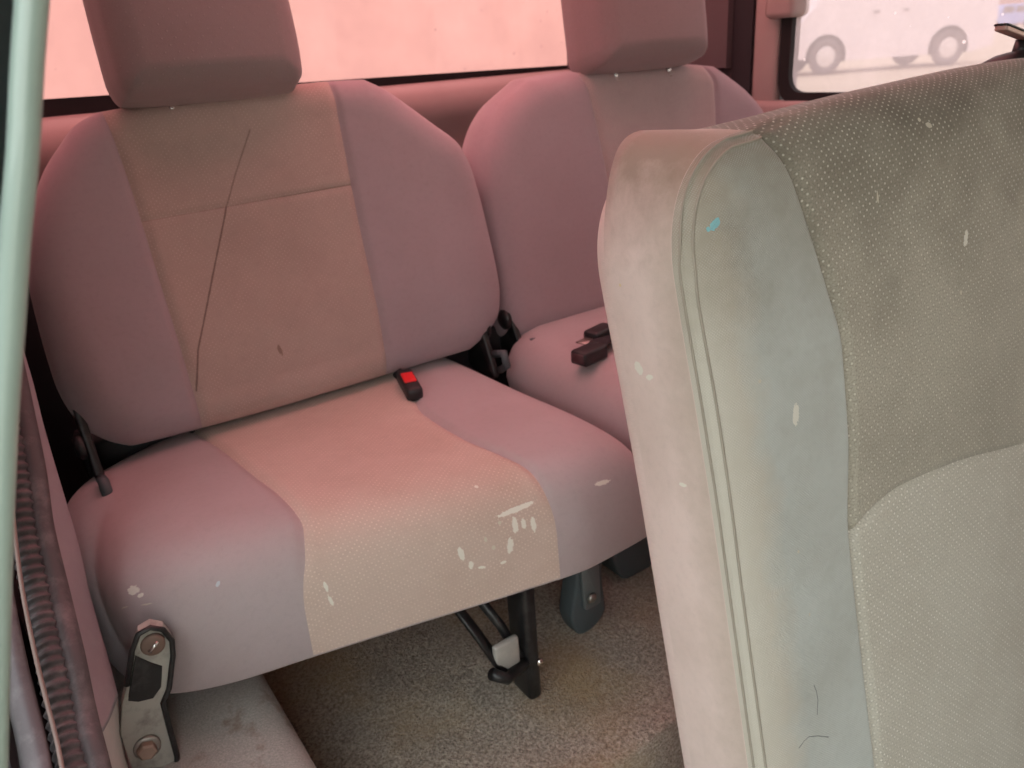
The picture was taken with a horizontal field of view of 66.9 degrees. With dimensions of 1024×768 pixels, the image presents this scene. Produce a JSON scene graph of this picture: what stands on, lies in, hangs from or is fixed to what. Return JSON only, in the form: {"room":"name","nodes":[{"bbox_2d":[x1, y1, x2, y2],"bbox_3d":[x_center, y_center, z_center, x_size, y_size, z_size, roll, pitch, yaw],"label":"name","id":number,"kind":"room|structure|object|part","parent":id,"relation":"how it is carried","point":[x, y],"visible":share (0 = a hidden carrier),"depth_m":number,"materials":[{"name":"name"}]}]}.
{"room":"vehicle interior","nodes":[
{"label":"vehicle interior","id":0,"kind":"room"},
{"bbox_2d":[13,560,45,710],"bbox_3d":[-0.019,0.163,-0.077,0.050,1.235,3.110,-19,27,-31],"label":"wall","id":1,"kind":"structure","parent":0,"point":[17,594],"depth_m":0.85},
{"bbox_2d":[0,0,49,767],"bbox_3d":[-0.214,0.109,0.277,0.312,0.732,0.018,-19,27,-31],"label":"door","id":2,"kind":"structure","parent":1,"relation":"in","point":[23,23],"depth_m":0.25,"materials":[{"name":"paint"}]},
{"bbox_3d":[-0.232,-0.123,0.173,0.307,0.219,0.003,-19,27,-31],"label":"pane","id":3,"kind":"part","parent":2,"relation":"part of","materials":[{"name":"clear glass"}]},
{"bbox_2d":[10,588,51,767],"bbox_3d":[-0.391,0.142,0.591,0.030,0.274,0.370,-16,26,-25],"label":"trim","id":4,"kind":"structure","parent":1,"relation":"attached to","point":[25,716],"depth_m":0.55,"materials":[{"name":"grey plastic"}]},
{"bbox_2d":[8,708,54,767],"bbox_3d":[-0.438,0.333,0.644,0.078,0.180,0.300,-19,27,-31],"label":"trim","id":5,"kind":"structure","parent":1,"relation":"attached to","point":[14,760],"depth_m":0.58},
{"bbox_2d":[8,676,54,765],"bbox_3d":[-0.424,0.223,0.613,0.020,0.635,0.500,-19,27,-31],"label":"trim","id":6,"kind":"structure","parent":1,"relation":"attached to","point":[39,701],"depth_m":0.84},
{"bbox_2d":[24,286,87,503],"bbox_3d":[-0.713,0.021,1.131,0.130,0.635,0.320,-19,27,-31],"label":"trim","id":7,"kind":"structure","parent":1,"relation":"attached to","point":[59,423],"depth_m":1.01,"materials":[{"name":"black plastic"}]},
{"bbox_2d":[13,359,111,767],"bbox_3d":[-0.382,0.139,0.620,0.043,0.307,0.403,-16,26,-25],"label":"strip","id":8,"kind":"object","parent":1,"relation":"attached to","point":[76,738],"visible":0.75,"depth_m":0.62,"materials":[{"name":"rubber"}]},
{"bbox_3d":[-0.389,0.139,0.623,0.032,0.306,0.377,-16,26,-25],"label":"ribbed bulb","id":9,"kind":"part","parent":8,"relation":"part of","materials":[{"name":"rubber"}]},
{"bbox_2d":[24,353,117,730],"bbox_3d":[-0.426,0.097,0.709,0.030,0.325,0.342,-15,26,-24],"label":"trim","id":10,"kind":"structure","parent":1,"relation":"attached to","point":[105,692],"depth_m":0.70,"materials":[{"name":"grey plastic"}]},
{"bbox_2d":[103,698,128,767],"bbox_3d":[-0.335,0.346,0.658,0.024,0.141,0.233,-14,25,-22],"label":"trim","id":11,"kind":"structure","parent":1,"relation":"attached to","point":[114,743],"depth_m":0.67,"materials":[{"name":"grey plastic"}]},
{"bbox_2d":[110,663,315,767],"bbox_3d":[-0.433,0.351,0.950,0.217,0.135,0.950,-19,27,-31],"label":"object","id":12,"kind":"structure","parent":1,"relation":"attached to","point":[239,724],"depth_m":0.78,"materials":[{"name":"plastic"}]},
{"bbox_2d":[37,69,570,186],"bbox_3d":[-0.283,-0.225,1.561,1.405,0.689,0.067,-19,27,-31],"label":"wall","id":13,"kind":"structure","parent":0,"point":[451,106],"depth_m":1.51,"materials":[{"name":"plastic"}]},
{"bbox_2d":[42,0,566,117],"bbox_3d":[-0.335,-0.776,1.342,1.405,0.512,0.035,-19,27,-31],"label":"window","id":14,"kind":"structure","parent":13,"relation":"in","point":[377,42],"depth_m":1.47,"materials":[{"name":"clear glass"}]},
{"bbox_2d":[263,564,684,767],"bbox_3d":[0.608,0.630,0.604,1.445,0.247,3.100,-19,27,-31],"label":"floor","id":15,"kind":"structure","parent":0,"point":[422,695],"depth_m":0.96,"materials":[{"name":"carpet"}]},
{"bbox_2d":[29,0,646,767],"bbox_3d":[-0.211,-0.068,0.894,0.658,0.914,0.505,-19,27,-31],"label":"seat","id":16,"kind":"object","parent":15,"relation":"on","point":[235,263],"visible":0.98,"depth_m":0.89,"materials":[{"name":"fabric"}]},
{"bbox_2d":[133,734,160,758],"bbox_3d":[-0.340,0.338,0.722,0.024,0.024,0.006,-15,25,-23],"label":"bolt","id":17,"kind":"object","parent":16,"relation":"in","point":[145,746],"depth_m":0.72,"materials":[{"name":"metal"}]},
{"bbox_3d":[-0.336,-0.287,0.944,0.271,0.131,0.046,-19,27,-31],"label":"panel","id":18,"kind":"part","parent":16,"relation":"part of","materials":[{"name":"fabric"}]},
{"bbox_3d":[-0.298,-0.098,0.991,0.262,0.266,0.045,-19,27,-31],"label":"panel","id":19,"kind":"part","parent":16,"relation":"part of","materials":[{"name":"beige fabric"}]},
{"bbox_3d":[-0.293,-0.178,1.016,0.606,0.394,0.135,-19,27,-31],"label":"backrest","id":20,"kind":"part","parent":16,"relation":"part of","materials":[{"name":"fabric"}]},
{"bbox_2d":[67,358,646,692],"bbox_3d":[-0.204,0.139,0.953,0.614,0.152,0.468,-19,27,-31],"label":"seat cushion","id":21,"kind":"object","parent":16,"relation":"on","point":[262,540],"depth_m":0.83,"materials":[{"name":"fabric"}]},
{"bbox_3d":[-0.182,0.125,0.968,0.320,0.138,0.462,-19,27,-31],"label":"panel","id":22,"kind":"part","parent":16,"relation":"part of","materials":[{"name":"beige fabric"}]},
{"bbox_2d":[393,369,422,400],"bbox_3d":[-0.145,-0.004,1.071,0.023,0.028,0.093,-12,25,-18],"label":"belt","id":23,"kind":"object","parent":16,"relation":"on","point":[408,382],"visible":1,"depth_m":1.04,"materials":[{"name":"black plastic"}]},
{"bbox_3d":[-0.007,0.317,0.908,0.034,0.040,0.009,-19,27,-31],"label":"link plate","id":24,"kind":"part","parent":16,"relation":"part of","materials":[{"name":"paint"}]},
{"bbox_3d":[0.013,0.291,0.930,0.018,0.200,0.040,-19,27,-31],"label":"folding leg","id":25,"kind":"part","parent":16,"relation":"part of","materials":[{"name":"black metal"}]},
{"bbox_3d":[0.102,0.257,1.020,0.033,0.090,0.006,-19,27,-31],"label":"latch plate","id":26,"kind":"part","parent":16,"relation":"part of","materials":[{"name":"metal"}]},
{"bbox_2d":[462,0,763,577],"bbox_3d":[0.314,-0.246,1.231,0.706,0.907,0.546,-19,27,-31],"label":"seat","id":27,"kind":"object","parent":15,"relation":"on","point":[540,153],"visible":0.34,"depth_m":1.19,"materials":[{"name":"fabric"}]},
{"bbox_2d":[507,306,632,453],"bbox_3d":[0.340,-0.056,1.256,0.665,0.135,0.440,-19,27,-31],"label":"seat cushion","id":28,"kind":"object","parent":27,"relation":"on","point":[539,349],"depth_m":1.11,"materials":[{"name":"fabric"}]},
{"bbox_2d":[571,335,610,366],"bbox_3d":[0.149,-0.062,1.106,0.179,0.020,0.044,-22,29,-36],"label":"belt","id":29,"kind":"object","parent":27,"relation":"on","point":[594,351],"visible":0.59,"depth_m":1.05,"materials":[{"name":"black plastic"}]},
{"bbox_2d":[576,323,609,344],"bbox_3d":[0.121,-0.070,1.125,0.028,0.020,0.070,17,31,40],"label":"belt","id":30,"kind":"object","parent":27,"relation":"on","point":[602,329],"visible":0.66,"depth_m":1.12,"materials":[{"name":"black plastic"}]},
{"bbox_3d":[0.106,-0.061,1.110,0.018,0.003,0.024,17,31,40],"label":"tongue plate","id":31,"kind":"part","parent":30,"relation":"part of","materials":[{"name":"metal"}]},
{"bbox_3d":[0.215,-0.342,1.365,0.676,0.406,0.170,-19,27,-31],"label":"backrest","id":32,"kind":"part","parent":27,"relation":"part of","materials":[{"name":"grey fabric"}]},
{"bbox_3d":[0.171,0.184,1.147,0.114,0.205,0.050,-19,27,-31],"label":"folding leg","id":33,"kind":"part","parent":27,"relation":"part of","materials":[{"name":"black plastic"}]},
{"bbox_3d":[0.252,-0.340,1.344,0.294,0.393,0.085,-19,27,-31],"label":"panel","id":34,"kind":"part","parent":27,"relation":"part of","materials":[{"name":"grey fabric"}]},
{"bbox_2d":[597,23,1023,767],"bbox_3d":[0.546,0.221,0.644,0.643,0.971,0.748,-19,27,-31],"label":"seat","id":35,"kind":"object","parent":15,"relation":"on","point":[814,309],"visible":1,"depth_m":0.64,"materials":[{"name":"fabric"}]},
{"bbox_3d":[0.434,-0.096,0.738,0.548,0.382,0.110,-19,27,-31],"label":"panel","id":36,"kind":"part","parent":35,"relation":"part of","materials":[{"name":"grey fabric"}]},
{"bbox_3d":[0.524,0.260,0.835,0.501,0.452,0.110,-19,27,-31],"label":"panel","id":37,"kind":"part","parent":35,"relation":"part of","materials":[{"name":"beige fabric"}]},
{"bbox_3d":[0.522,-0.358,0.796,0.089,0.023,0.013,-19,27,-31],"label":"lever plate","id":38,"kind":"part","parent":35,"relation":"part of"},
{"bbox_3d":[0.531,-0.349,0.810,0.017,0.021,0.017,-19,27,-31],"label":"lever knob","id":39,"kind":"part","parent":35,"relation":"part of","materials":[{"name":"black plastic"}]},
{"bbox_2d":[716,0,782,99],"bbox_3d":[1.145,-0.520,0.545,0.050,0.630,3.110,-19,27,-31],"label":"wall","id":40,"kind":"structure","parent":0,"point":[727,71],"depth_m":1.52,"materials":[{"name":"plastic"}]},
{"bbox_2d":[567,0,733,69],"bbox_3d":[0.275,-0.891,1.542,0.358,0.500,0.057,9,27,28],"label":"trim","id":41,"kind":"structure","parent":40,"relation":"attached to","point":[719,13],"depth_m":1.52,"materials":[{"name":"plastic"}]},
{"bbox_2d":[731,0,754,93],"bbox_3d":[0.461,-0.498,1.581,0.004,1.067,0.048,-19,27,-31],"label":"belt","id":42,"kind":"object","parent":40,"relation":"hanging from","point":[743,18],"visible":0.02,"depth_m":1.51,"materials":[{"name":"black fabric"}]},
{"bbox_2d":[752,0,781,100],"bbox_3d":[0.496,-0.765,1.434,0.064,0.475,0.056,-19,27,-31],"label":"trim","id":43,"kind":"structure","parent":40,"relation":"attached to","point":[767,31],"depth_m":1.47,"materials":[{"name":"plastic"}]},
{"bbox_2d":[765,0,805,18],"bbox_3d":[0.498,-0.754,1.387,0.055,0.179,0.064,-19,27,-31],"label":"trim","id":44,"kind":"structure","parent":40,"relation":"attached to","point":[774,9],"depth_m":1.40,"materials":[{"name":"plastic"}]},
{"bbox_2d":[778,0,1023,100],"bbox_3d":[0.667,-0.674,1.183,0.032,0.470,0.568,-19,27,-31],"label":"window","id":45,"kind":"structure","parent":40,"relation":"in","point":[837,46],"depth_m":1.30,"materials":[{"name":"clear glass"}]},
{"bbox_3d":[1.195,0.157,0.836,0.050,0.852,3.110,-19,27,-31],"label":"wall","id":46,"kind":"structure","parent":0,"visible":0},
{"bbox_2d":[756,100,806,112],"bbox_3d":[0.686,-0.437,1.275,0.060,0.053,0.710,-19,27,-31],"label":"trim","id":47,"kind":"structure","parent":46,"relation":"attached to","point":[766,106],"depth_m":1.47,"materials":[{"name":"plastic"}]}
]}

